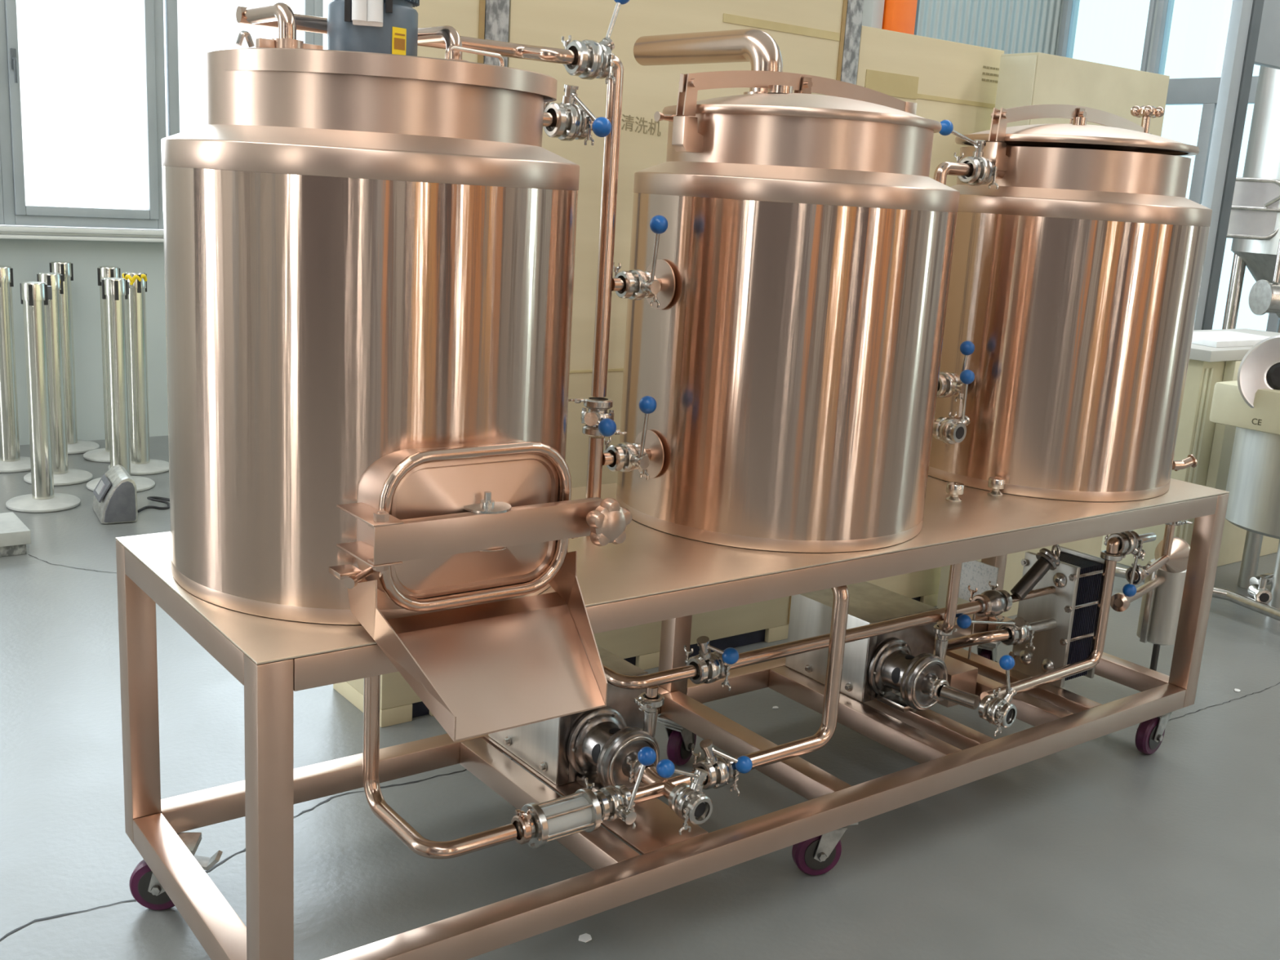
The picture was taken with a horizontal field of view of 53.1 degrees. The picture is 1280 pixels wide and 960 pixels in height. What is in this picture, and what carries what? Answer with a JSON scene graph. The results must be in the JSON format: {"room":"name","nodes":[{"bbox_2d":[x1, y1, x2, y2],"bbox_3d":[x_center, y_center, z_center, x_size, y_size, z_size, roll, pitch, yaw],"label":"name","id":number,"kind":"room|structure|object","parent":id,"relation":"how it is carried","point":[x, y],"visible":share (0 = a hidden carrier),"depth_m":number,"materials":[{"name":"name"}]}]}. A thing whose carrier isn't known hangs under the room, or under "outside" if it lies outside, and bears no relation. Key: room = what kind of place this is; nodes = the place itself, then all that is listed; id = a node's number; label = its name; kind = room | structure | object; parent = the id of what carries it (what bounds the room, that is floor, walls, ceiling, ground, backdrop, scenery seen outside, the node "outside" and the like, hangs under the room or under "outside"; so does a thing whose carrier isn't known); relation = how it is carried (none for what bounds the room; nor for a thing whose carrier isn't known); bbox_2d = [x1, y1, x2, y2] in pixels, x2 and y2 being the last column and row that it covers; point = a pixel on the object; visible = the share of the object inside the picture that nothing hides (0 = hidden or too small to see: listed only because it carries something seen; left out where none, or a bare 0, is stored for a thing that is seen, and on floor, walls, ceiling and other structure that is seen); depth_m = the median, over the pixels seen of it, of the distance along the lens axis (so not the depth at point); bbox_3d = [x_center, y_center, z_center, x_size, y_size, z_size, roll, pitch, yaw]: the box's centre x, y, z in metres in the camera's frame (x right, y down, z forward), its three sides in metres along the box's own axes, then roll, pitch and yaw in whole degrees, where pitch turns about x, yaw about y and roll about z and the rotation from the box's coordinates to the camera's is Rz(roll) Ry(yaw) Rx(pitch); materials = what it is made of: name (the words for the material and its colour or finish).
{"room":"processing plant","nodes":[
{"label":"processing plant","id":0,"kind":"room"},
{"bbox_2d":[0,1,1079,444],"bbox_3d":[-2.925,-3.316,6.623,17.000,6.300,0.220,-6,16,-36],"label":"wall","id":1,"kind":"structure","parent":0,"point":[28,258],"depth_m":7.09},
{"bbox_2d":[0,151,4,225],"bbox_3d":[-3.596,-2.819,6.113,0.875,3.120,0.160,-6,16,-36],"label":"window","id":2,"kind":"structure","parent":1,"relation":"in","point":[2,217],"depth_m":6.68,"materials":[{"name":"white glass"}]},
{"bbox_2d":[0,225,164,242],"bbox_3d":[-3.708,-1.249,6.381,10.700,0.063,0.099,-6,16,-36],"label":"trim","id":3,"kind":"structure","parent":1,"relation":"attached to","point":[7,232],"depth_m":6.87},
{"bbox_2d":[0,0,166,229],"bbox_3d":[-2.908,-2.893,6.624,0.845,3.120,0.160,-6,16,-36],"label":"window","id":4,"kind":"structure","parent":1,"relation":"in","point":[15,212],"depth_m":6.90,"materials":[{"name":"white metal"}]},
{"bbox_2d":[163,0,314,137],"bbox_3d":[-2.239,-2.976,7.163,0.840,3.120,0.090,-6,16,-36],"label":"window","id":5,"kind":"structure","parent":1,"relation":"in","point":[170,6],"depth_m":7.07,"materials":[{"name":"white glass"}]},
{"bbox_2d":[314,0,323,45],"bbox_3d":[-1.487,-3.058,7.721,1.040,3.120,0.090,-6,16,-36],"label":"window","id":6,"kind":"structure","parent":1,"relation":"in","point":[318,4],"depth_m":7.47,"materials":[{"name":"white glass"}]},
{"bbox_2d":[862,0,884,28],"bbox_3d":[1.777,-3.768,9.857,0.120,6.300,0.198,-6,16,-36],"label":"trim","id":7,"kind":"structure","parent":1,"relation":"attached to","point":[873,10],"depth_m":9.82,"materials":[{"name":"white paint"}]},
{"bbox_2d":[881,0,917,35],"bbox_3d":[1.978,-3.775,9.939,0.260,6.300,0.248,-6,16,-36],"label":"trim","id":8,"kind":"structure","parent":1,"relation":"attached to","point":[899,15],"depth_m":9.87,"materials":[{"name":"orange paint"}]},
{"bbox_2d":[914,0,919,35],"bbox_3d":[2.118,-3.807,10.116,0.140,6.300,0.128,-6,16,-36],"label":"trim","id":9,"kind":"structure","parent":1,"relation":"attached to","point":[918,1],"depth_m":10.13,"materials":[{"name":"grey"}]},
{"bbox_2d":[916,0,1062,55],"bbox_3d":[2.947,-4.402,10.696,1.980,5.300,0.028,-6,16,-36],"label":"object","id":10,"kind":"structure","parent":1,"relation":"attached to","point":[1009,26],"depth_m":10.88,"materials":[{"name":"grey"}]},
{"bbox_2d":[0,435,1279,959],"bbox_3d":[1.020,1.283,1.982,17.000,0.121,14.230,-6,16,-36],"label":"floor","id":11,"kind":"structure","parent":0,"point":[1103,847],"depth_m":3.22,"materials":[{"name":"grey concrete"}]},
{"bbox_2d":[0,511,31,556],"bbox_3d":[-2.773,0.243,5.032,0.635,0.100,0.320,-6,16,-36],"label":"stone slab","id":12,"kind":"object","parent":11,"relation":"on","point":[15,535],"visible":1,"depth_m":5.08,"materials":[{"name":"white stone"}]},
{"bbox_2d":[0,265,31,472],"bbox_3d":[-3.168,-0.559,6.394,0.310,1.005,0.310,-6,16,-36],"label":"post","id":13,"kind":"object","parent":11,"relation":"on","point":[11,460],"visible":0.88,"depth_m":6.38,"materials":[{"name":"metal"}]},
{"bbox_2d":[5,281,80,512],"bbox_3d":[-2.689,-0.377,5.727,0.310,1.005,0.310,-6,16,-36],"label":"post","id":14,"kind":"object","parent":11,"relation":"on","point":[34,295],"visible":1,"depth_m":5.70,"materials":[{"name":"metal"}]},
{"bbox_2d":[23,272,93,485],"bbox_3d":[-2.837,-0.494,6.202,0.310,1.005,0.310,-6,16,-36],"label":"post","id":15,"kind":"object","parent":11,"relation":"on","point":[63,475],"visible":0.75,"depth_m":6.18,"materials":[{"name":"metal"}]},
{"bbox_2d":[48,261,99,454],"bbox_3d":[-3.081,-0.660,6.860,0.310,1.005,0.310,-6,16,-36],"label":"post","id":16,"kind":"object","parent":11,"relation":"on","point":[75,446],"visible":0.58,"depth_m":6.84,"materials":[{"name":"metal"}]},
{"bbox_2d":[83,266,130,462],"bbox_3d":[-2.779,-0.613,6.738,0.310,1.005,0.310,-6,16,-36],"label":"post","id":17,"kind":"object","parent":11,"relation":"on","point":[102,455],"visible":0.41,"depth_m":6.70,"materials":[{"name":"metal"}]},
{"bbox_2d":[92,464,137,524],"bbox_3d":[-2.342,0.061,5.706,0.152,0.200,0.294,-4,15,-30],"label":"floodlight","id":18,"kind":"object","parent":11,"relation":"on","point":[115,495],"visible":1,"depth_m":5.61,"materials":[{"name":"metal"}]},
{"bbox_2d":[86,277,155,492],"bbox_3d":[-2.501,-0.459,6.134,0.310,1.005,0.310,-6,16,-36],"label":"post","id":19,"kind":"object","parent":11,"relation":"on","point":[115,291],"visible":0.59,"depth_m":6.09,"materials":[{"name":"metal"}]},
{"bbox_2d":[107,271,168,475],"bbox_3d":[-2.552,-0.548,6.510,0.310,1.005,0.310,-6,16,-36],"label":"post","id":20,"kind":"object","parent":11,"relation":"on","point":[141,464],"visible":0.88,"depth_m":6.48,"materials":[{"name":"metal"}]},
{"bbox_2d":[137,496,169,512],"bbox_3d":[-2.228,0.100,5.958,0.280,0.029,0.212,-6,16,-36],"label":"power cable","id":21,"kind":"object","parent":11,"relation":"on","point":[150,498],"visible":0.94,"depth_m":5.95,"materials":[{"name":"black rubber"}]},
{"bbox_2d":[333,0,509,727],"bbox_3d":[-0.628,-0.718,3.626,0.343,2.850,0.346,-6,16,-36],"label":"machine","id":22,"kind":"object","parent":11,"relation":"on","point":[488,20],"visible":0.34,"depth_m":3.45,"materials":[{"name":"metal"}]},
{"bbox_2d":[578,933,591,942],"bbox_3d":[-0.118,0.978,2.735,0.031,0.003,0.025,-6,16,-36],"label":"flake","id":23,"kind":"object","parent":11,"relation":"on","point":[585,937],"visible":1,"depth_m":2.73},
{"bbox_2d":[115,475,1229,959],"bbox_3d":[0.293,0.472,3.238,2.884,0.815,0.786,-6,16,-36],"label":"equipment skid","id":24,"kind":"object","parent":11,"relation":"on","point":[653,575],"visible":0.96,"depth_m":2.76,"materials":[{"name":"brown metal"}]},
{"bbox_2d":[160,44,631,624],"bbox_3d":[-0.457,-0.299,2.374,0.751,0.978,0.896,-6,16,-36],"label":"tank","id":25,"kind":"object","parent":24,"relation":"on","point":[370,257],"depth_m":2.12,"materials":[{"name":"metal"}]},
{"bbox_2d":[235,2,323,49],"bbox_3d":[-0.641,-0.771,2.182,0.153,0.084,0.181,-6,16,-36],"label":"pipe","id":26,"kind":"object","parent":25,"relation":"on","point":[281,12],"visible":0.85,"depth_m":2.13,"materials":[{"name":"metal"}]},
{"bbox_2d":[327,0,419,56],"bbox_3d":[-0.474,-0.879,2.288,0.164,0.265,0.176,-6,16,-36],"label":"motor","id":27,"kind":"object","parent":25,"relation":"on","point":[375,26],"visible":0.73,"depth_m":2.24,"materials":[{"name":"grey metal"}]},
{"bbox_2d":[394,32,404,50],"bbox_3d":[-0.424,-0.774,2.260,0.001,0.027,0.023,15,17,41],"label":"print","id":28,"kind":"object","parent":27,"relation":"attached to","point":[399,37],"depth_m":2.26,"materials":[{"name":"orange"}]},
{"bbox_2d":[417,25,468,62],"bbox_3d":[-0.373,-0.801,2.381,0.112,0.083,0.181,-6,16,-36],"label":"pipe","id":29,"kind":"object","parent":25,"relation":"on","point":[447,34],"visible":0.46,"depth_m":2.33,"materials":[{"name":"metal"}]},
{"bbox_2d":[328,551,607,742],"bbox_3d":[-0.273,0.258,2.164,0.438,0.226,0.292,-6,16,-36],"label":"chute","id":30,"kind":"object","parent":25,"relation":"attached to","point":[486,668],"visible":0.92,"depth_m":2.15,"materials":[{"name":"metal"}]},
{"bbox_2d":[542,84,611,145],"bbox_3d":[-0.128,-0.731,2.561,0.088,0.116,0.153,-6,16,-36],"label":"valve","id":31,"kind":"object","parent":25,"relation":"attached to","point":[574,122],"visible":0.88,"depth_m":2.55,"materials":[{"name":"metal"}]},
{"bbox_2d":[362,675,516,859],"bbox_3d":[-0.399,0.449,2.550,0.200,0.516,0.296,-6,16,-36],"label":"pipe","id":32,"kind":"object","parent":24,"relation":"attached to","point":[407,834],"visible":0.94,"depth_m":2.57,"materials":[{"name":"metal"}]},
{"bbox_2d":[511,787,602,848],"bbox_3d":[-0.173,0.689,2.621,0.182,0.101,0.090,-6,16,-36],"label":"glass","id":33,"kind":"object","parent":32,"relation":"attached to","point":[531,825],"visible":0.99,"depth_m":2.60,"materials":[{"name":"white"}]},
{"bbox_2d":[488,644,659,791],"bbox_3d":[-0.125,0.569,3.033,0.259,0.232,0.512,-6,16,-36],"label":"pump","id":34,"kind":"object","parent":24,"relation":"on","point":[602,745],"visible":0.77,"depth_m":2.94,"materials":[{"name":"metal"}]},
{"bbox_2d":[634,685,664,712],"bbox_3d":[0.018,0.492,2.865,0.085,0.056,0.069,-6,16,-36],"label":"discharge riser","id":35,"kind":"object","parent":34,"relation":"on","point":[650,700],"visible":0.98,"depth_m":2.86,"materials":[{"name":"metal"}]},
{"bbox_2d":[602,664,697,689],"bbox_3d":[-0.040,0.417,2.974,0.203,0.029,0.300,-6,16,-36],"label":"pipe","id":36,"kind":"object","parent":35,"relation":"attached to","point":[621,681],"visible":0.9,"depth_m":2.85,"materials":[{"name":"brown metal"}]},
{"bbox_2d":[629,767,706,804],"bbox_3d":[0.052,0.665,2.797,0.203,0.043,0.109,-6,16,-36],"label":"pipe tee","id":37,"kind":"object","parent":34,"relation":"attached to","point":[656,786],"visible":0.69,"depth_m":2.77,"materials":[{"name":"brown metal"}]},
{"bbox_2d":[585,746,656,829],"bbox_3d":[-0.042,0.638,2.691,0.102,0.185,0.130,-6,16,-36],"label":"valve","id":38,"kind":"object","parent":37,"relation":"attached to","point":[617,802],"visible":0.84,"depth_m":2.67,"materials":[{"name":"metal"}]},
{"bbox_2d":[656,759,712,835],"bbox_3d":[0.096,0.657,2.706,0.138,0.157,0.078,-6,16,-36],"label":"valve","id":39,"kind":"object","parent":37,"relation":"attached to","point":[690,802],"visible":1,"depth_m":2.70,"materials":[{"name":"metal"}]},
{"bbox_2d":[586,55,626,497],"bbox_3d":[-0.090,-0.372,2.714,0.128,1.014,0.036,-6,16,-36],"label":"pipe","id":40,"kind":"object","parent":24,"relation":"on","point":[606,283],"visible":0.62,"depth_m":2.70,"materials":[{"name":"metal"}]},
{"bbox_2d":[561,0,629,84],"bbox_3d":[-0.080,-0.898,2.570,0.137,0.198,0.086,-1,14,-19],"label":"valve","id":41,"kind":"object","parent":40,"relation":"attached to","point":[595,60],"visible":0.91,"depth_m":2.56,"materials":[{"name":"metal"}]},
{"bbox_2d":[235,5,578,65],"bbox_3d":[-0.418,-0.831,2.407,0.642,0.039,0.138,-6,16,-36],"label":"pipe","id":42,"kind":"object","parent":41,"relation":"attached to","point":[305,23],"visible":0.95,"depth_m":2.53,"materials":[{"name":"metal"}]},
{"bbox_2d":[568,396,626,436],"bbox_3d":[-0.089,-0.132,2.757,0.111,0.078,0.144,-6,16,-36],"label":"valve","id":43,"kind":"object","parent":40,"relation":"attached to","point":[599,421],"visible":0.99,"depth_m":2.75,"materials":[{"name":"metal"}]},
{"bbox_2d":[616,28,959,552],"bbox_3d":[0.346,-0.486,3.061,0.748,1.132,0.822,3,13,-4],"label":"kettle","id":44,"kind":"object","parent":24,"relation":"on","point":[789,356],"visible":0.94,"depth_m":2.75,"materials":[{"name":"brown metal"}]},
{"bbox_2d":[603,395,656,479],"bbox_3d":[-0.019,-0.097,2.818,0.078,0.192,0.131,-6,16,-36],"label":"valve","id":45,"kind":"object","parent":44,"relation":"attached to","point":[629,456],"visible":0.93,"depth_m":2.80,"materials":[{"name":"metal"}]},
{"bbox_2d":[613,214,667,307],"bbox_3d":[0.004,-0.469,2.733,0.078,0.195,0.131,-6,16,-36],"label":"valve","id":46,"kind":"object","parent":44,"relation":"attached to","point":[640,284],"visible":0.91,"depth_m":2.72,"materials":[{"name":"metal"}]},
{"bbox_2d":[633,28,782,94],"bbox_3d":[0.166,-1.004,3.108,0.100,0.166,0.526,-6,16,-36],"label":"pipe","id":47,"kind":"object","parent":44,"relation":"attached to","point":[756,46],"depth_m":3.04,"materials":[{"name":"brown metal"}]},
{"bbox_2d":[734,585,848,773],"bbox_3d":[0.275,0.378,3.042,0.328,0.516,0.287,-6,16,-36],"label":"pipe","id":48,"kind":"object","parent":24,"relation":"attached to","point":[771,755],"visible":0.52,"depth_m":3.02,"materials":[{"name":"brown metal"}]},
{"bbox_2d":[691,738,752,795],"bbox_3d":[0.185,0.636,2.877,0.124,0.128,0.082,-1,14,-20],"label":"valve","id":49,"kind":"object","parent":48,"relation":"attached to","point":[723,769],"visible":0.88,"depth_m":2.85,"materials":[{"name":"metal"}]},
{"bbox_2d":[785,581,949,712],"bbox_3d":[0.695,0.479,3.642,0.290,0.232,0.512,-6,16,-36],"label":"pump","id":50,"kind":"object","parent":24,"relation":"on","point":[881,667],"visible":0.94,"depth_m":3.57,"materials":[{"name":"metal"}]},
{"bbox_2d":[933,562,962,640],"bbox_3d":[0.803,0.284,3.386,0.072,0.324,0.242,12,15,33],"label":"discharge riser","id":51,"kind":"object","parent":50,"relation":"on","point":[944,628],"visible":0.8,"depth_m":3.39,"materials":[{"name":"metal"}]},
{"bbox_2d":[728,600,982,670],"bbox_3d":[0.561,0.389,3.256,0.925,0.033,0.033,-6,16,-36],"label":"pipe","id":52,"kind":"object","parent":51,"relation":"attached to","point":[813,643],"visible":0.69,"depth_m":3.23,"materials":[{"name":"brown metal"}]},
{"bbox_2d":[684,635,738,690],"bbox_3d":[0.163,0.417,2.949,0.088,0.125,0.116,-6,16,-36],"label":"valve","id":53,"kind":"object","parent":52,"relation":"attached to","point":[711,667],"visible":0.95,"depth_m":2.92,"materials":[{"name":"metal"}]},
{"bbox_2d":[968,581,1012,617],"bbox_3d":[0.975,0.338,3.571,0.110,0.082,0.088,-6,16,-36],"label":"valve","id":54,"kind":"object","parent":52,"relation":"attached to","point":[994,602],"visible":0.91,"depth_m":3.54,"materials":[{"name":"metal"}]},
{"bbox_2d":[940,684,979,709],"bbox_3d":[0.848,0.576,3.395,0.096,0.041,0.038,13,16,36],"label":"pipe","id":55,"kind":"object","parent":50,"relation":"attached to","point":[948,693],"visible":1,"depth_m":3.38,"materials":[{"name":"metal"}]},
{"bbox_2d":[945,481,964,502],"bbox_3d":[0.828,0.032,3.371,0.046,0.046,0.046,-6,16,-36],"label":"plug","id":56,"kind":"object","parent":24,"relation":"on","point":[954,489],"visible":1,"depth_m":3.36,"materials":[{"name":"metal"}]},
{"bbox_2d":[933,629,1008,651],"bbox_3d":[0.892,0.441,3.726,0.104,0.102,0.361,-6,16,-36],"label":"pipe","id":57,"kind":"object","parent":24,"relation":"attached to","point":[998,635],"visible":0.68,"depth_m":3.60,"materials":[{"name":"metal"}]},
{"bbox_2d":[956,613,1035,650],"bbox_3d":[0.975,0.418,3.571,0.314,0.142,0.104,-6,16,-36],"label":"valve","id":58,"kind":"object","parent":57,"relation":"attached to","point":[1020,631],"visible":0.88,"depth_m":3.61,"materials":[{"name":"metal"}]},
{"bbox_2d":[958,560,998,659],"bbox_3d":[1.019,0.399,3.903,0.014,0.312,0.140,-6,16,-36],"label":"metal plate","id":59,"kind":"object","parent":24,"relation":"on","point":[975,574],"visible":0.77,"depth_m":3.88,"materials":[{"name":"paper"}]},
{"bbox_2d":[987,476,1005,496],"bbox_3d":[0.965,0.018,3.469,0.046,0.046,0.046,-6,16,-36],"label":"plug","id":60,"kind":"object","parent":24,"relation":"on","point":[997,483],"visible":1,"depth_m":3.45,"materials":[{"name":"metal"}]},
{"bbox_2d":[980,560,1116,700],"bbox_3d":[1.141,0.410,3.549,0.547,0.331,0.033,-7,17,-38],"label":"pipe","id":61,"kind":"object","parent":24,"relation":"attached to","point":[1095,655],"visible":0.97,"depth_m":3.67,"materials":[{"name":"metal"}]},
{"bbox_2d":[977,654,1017,736],"bbox_3d":[0.937,0.544,3.318,0.109,0.205,0.083,-6,16,-36],"label":"valve","id":62,"kind":"object","parent":61,"relation":"attached to","point":[997,711],"visible":1,"depth_m":3.31,"materials":[{"name":"metal"}]},
{"bbox_2d":[1100,537,1125,561],"bbox_3d":[1.364,0.193,3.676,0.092,0.064,0.064,-6,16,-36],"label":"coupling","id":63,"kind":"object","parent":61,"relation":"attached to","point":[1113,543],"visible":0.98,"depth_m":3.65,"materials":[{"name":"metal"}]},
{"bbox_2d":[1103,530,1145,596],"bbox_3d":[1.401,0.238,3.711,0.112,0.207,0.082,-1,14,-20],"label":"valve","id":64,"kind":"object","parent":61,"relation":"attached to","point":[1131,542],"visible":0.75,"depth_m":3.69,"materials":[{"name":"metal"}]},
{"bbox_2d":[1138,532,1156,542],"bbox_3d":[1.469,0.172,3.749,0.110,0.026,0.026,-6,16,-36],"label":"pipe","id":65,"kind":"object","parent":64,"relation":"attached to","point":[1148,537],"visible":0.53,"depth_m":3.75,"materials":[{"name":"metal"}]},
{"bbox_2d":[1008,546,1104,687],"bbox_3d":[1.254,0.403,3.821,0.200,0.366,0.188,-6,16,-36],"label":"cooler","id":66,"kind":"object","parent":24,"relation":"on","point":[1077,580],"visible":0.73,"depth_m":3.76,"materials":[{"name":"metal"}]},
{"bbox_2d":[1010,586,1055,602],"bbox_3d":[1.113,0.329,3.666,0.224,0.022,0.022,-6,16,-36],"label":"pipe","id":67,"kind":"object","parent":66,"relation":"attached to","point":[1051,589],"visible":0.63,"depth_m":3.68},
{"bbox_2d":[1010,544,1060,600],"bbox_3d":[1.121,0.259,3.628,0.154,0.160,0.068,-1,13,-18],"label":"strainer","id":68,"kind":"object","parent":67,"relation":"attached to","point":[1047,560],"visible":0.96,"depth_m":3.61,"materials":[{"name":"grey metal"}]},
{"bbox_2d":[1028,617,1057,633],"bbox_3d":[1.154,0.425,3.708,0.124,0.032,0.032,-5,16,-34],"label":"pipe","id":69,"kind":"object","parent":66,"relation":"attached to","point":[1048,624],"visible":0.79,"depth_m":3.70,"materials":[{"name":"metal"}]},
{"bbox_2d":[928,104,1212,501],"bbox_3d":[1.194,-0.551,3.697,0.768,1.076,0.794,13,16,35],"label":"tank","id":70,"kind":"object","parent":24,"relation":"on","point":[1075,281],"visible":0.91,"depth_m":3.41,"materials":[{"name":"brown metal"}]},
{"bbox_2d":[937,340,974,403],"bbox_3d":[0.839,-0.297,3.468,0.078,0.173,0.136,-6,16,-36],"label":"valve","id":71,"kind":"object","parent":70,"relation":"attached to","point":[949,384],"visible":0.76,"depth_m":3.45,"materials":[{"name":"metal"}]},
{"bbox_2d":[938,120,998,189],"bbox_3d":[0.830,-0.847,3.337,0.234,0.161,0.110,-6,16,-36],"label":"valve","id":72,"kind":"object","parent":70,"relation":"attached to","point":[984,170],"visible":0.91,"depth_m":3.36,"materials":[{"name":"metal"}]},
{"bbox_3d":[0.828,-0.152,3.514,0.132,0.030,0.050,-6,16,-36],"label":"pipe elbow","id":73,"kind":"object","parent":70,"relation":"attached to","visible":0},
{"bbox_2d":[933,369,974,444],"bbox_3d":[0.845,-0.197,3.421,0.098,0.202,0.074,-6,16,-36],"label":"valve","id":74,"kind":"object","parent":73,"relation":"attached to","point":[951,430],"visible":1,"depth_m":3.41,"materials":[{"name":"metal"}]},
{"bbox_3d":[0.751,-0.372,3.407,0.033,0.804,0.033,-6,16,-36],"label":"pipe","id":75,"kind":"object","parent":24,"relation":"on","visible":0},
{"bbox_2d":[933,161,973,185],"bbox_3d":[0.813,-0.798,3.337,0.124,0.060,0.033,-6,16,-36],"label":"pipe elbow","id":76,"kind":"object","parent":75,"relation":"attached to","point":[945,168],"visible":0.94,"depth_m":3.31,"materials":[{"name":"metal"}]},
{"bbox_2d":[506,0,863,670],"bbox_3d":[0.034,-0.799,4.154,1.343,2.850,0.406,-6,16,-36],"label":"cabinet","id":77,"kind":"object","parent":11,"relation":"on","point":[814,37],"visible":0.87,"depth_m":3.85,"materials":[{"name":"beige"}]},
{"bbox_2d":[856,25,1004,606],"bbox_3d":[0.864,-0.544,4.867,0.773,2.136,0.403,-6,16,-36],"label":"cabinet","id":78,"kind":"object","parent":11,"relation":"on","point":[956,82],"visible":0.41,"depth_m":4.55,"materials":[{"name":"beige"}]},
{"bbox_2d":[982,66,999,82],"bbox_3d":[1.296,-1.482,4.685,0.133,0.051,0.001,-6,16,-36],"label":"print","id":79,"kind":"object","parent":78,"relation":"attached to","point":[989,73],"depth_m":4.67,"materials":[{"name":"black"}]},
{"bbox_2d":[936,52,1169,617],"bbox_3d":[1.607,-0.515,4.995,0.830,2.110,0.168,-6,16,-36],"label":"metal box","id":80,"kind":"object","parent":11,"relation":"on","point":[1033,78],"visible":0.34,"depth_m":4.68,"materials":[{"name":"metal"}]},
{"bbox_2d":[1136,558,1186,671],"bbox_3d":[1.734,0.460,4.279,0.163,0.542,0.136,-6,16,-36],"label":"housing","id":81,"kind":"object","parent":11,"relation":"on","point":[1160,608],"visible":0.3,"depth_m":4.22,"materials":[{"name":"metal"}]},
{"bbox_2d":[1110,520,1192,612],"bbox_3d":[1.599,0.255,3.938,0.127,0.268,0.513,13,16,35],"label":"copper reducer","id":82,"kind":"object","parent":81,"relation":"attached to","point":[1171,553],"visible":0.81,"depth_m":3.95,"materials":[{"name":"metal"}]},
{"bbox_2d":[1101,328,1279,569],"bbox_3d":[2.784,-0.171,6.222,1.390,1.035,0.600,-6,16,-36],"label":"base cabinet","id":83,"kind":"object","parent":11,"relation":"on","point":[1211,443],"visible":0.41,"depth_m":5.68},
{"bbox_2d":[1191,330,1269,347],"bbox_3d":[2.692,-0.652,5.914,0.639,0.026,0.300,-6,16,-36],"label":"tray","id":84,"kind":"object","parent":83,"relation":"on","point":[1220,339],"visible":0.69,"depth_m":5.79,"materials":[{"name":"white plastic"}]},
{"bbox_2d":[1114,566,1279,621],"bbox_3d":[2.514,0.543,5.048,0.202,0.059,1.510,-6,16,-36],"label":"pipe","id":85,"kind":"object","parent":11,"relation":"on","point":[1264,609],"visible":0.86,"depth_m":5.21,"materials":[{"name":"metal"}]},
{"bbox_2d":[1247,573,1273,604],"bbox_3d":[2.536,0.443,5.215,0.083,0.117,0.093,5,13,5],"label":"valve","id":86,"kind":"object","parent":85,"relation":"attached to","point":[1260,593],"visible":1,"depth_m":5.18,"materials":[{"name":"metal"}]},
{"bbox_2d":[1193,0,1279,330],"bbox_3d":[4.046,-2.025,7.552,2.370,4.200,0.080,-6,16,-36],"label":"window","id":87,"kind":"structure","parent":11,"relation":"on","point":[1253,37],"depth_m":6.89,"materials":[{"name":"grey metal"}]},
{"bbox_2d":[1200,66,1279,333],"bbox_3d":[4.127,-1.600,7.964,1.105,3.199,0.880,-6,16,-36],"label":"machine","id":88,"kind":"object","parent":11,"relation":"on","point":[1254,224],"visible":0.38,"depth_m":7.84,"materials":[{"name":"metal"}]},
{"bbox_2d":[1209,335,1279,608],"bbox_3d":[2.780,-0.026,5.328,0.719,1.147,0.636,-6,16,-36],"label":"machine","id":89,"kind":"object","parent":11,"relation":"on","point":[1251,403],"visible":0.91,"depth_m":5.22,"materials":[{"name":"metal"}]},
{"bbox_2d":[1249,573,1273,585],"bbox_3d":[2.865,0.401,5.412,0.696,0.074,0.099,0,13,-15],"label":"pipe","id":90,"kind":"object","parent":89,"relation":"attached to","point":[1255,580],"visible":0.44,"depth_m":5.30,"materials":[{"name":"metal"}]},
{"bbox_2d":[1055,0,1174,75],"bbox_3d":[7.850,-2.562,6.196,0.200,6.300,13.630,-6,16,-36],"label":"wall","id":91,"kind":"structure","parent":0,"point":[1077,6],"depth_m":10.80,"materials":[{"name":"grey metal"}]},
{"bbox_2d":[1057,0,1156,71],"bbox_3d":[3.995,-3.363,11.146,0.110,4.000,0.890,-6,16,-36],"label":"window","id":92,"kind":"structure","parent":91,"relation":"in","point":[1068,6],"depth_m":11.29,"materials":[{"name":"white metal"}]},
{"bbox_2d":[1148,0,1279,332],"bbox_3d":[4.980,-3.011,9.870,0.110,4.000,2.330,-6,16,-36],"label":"window","id":93,"kind":"structure","parent":91,"relation":"in","point":[1197,91],"depth_m":10.42,"materials":[{"name":"grey metal"}]},
{"bbox_2d":[1248,239,1279,315],"bbox_3d":[3.751,-0.617,7.380,0.516,1.499,0.278,1,13,-13],"label":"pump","id":94,"kind":"object","parent":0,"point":[1264,295],"visible":1,"depth_m":7.23,"materials":[{"name":"metal"}]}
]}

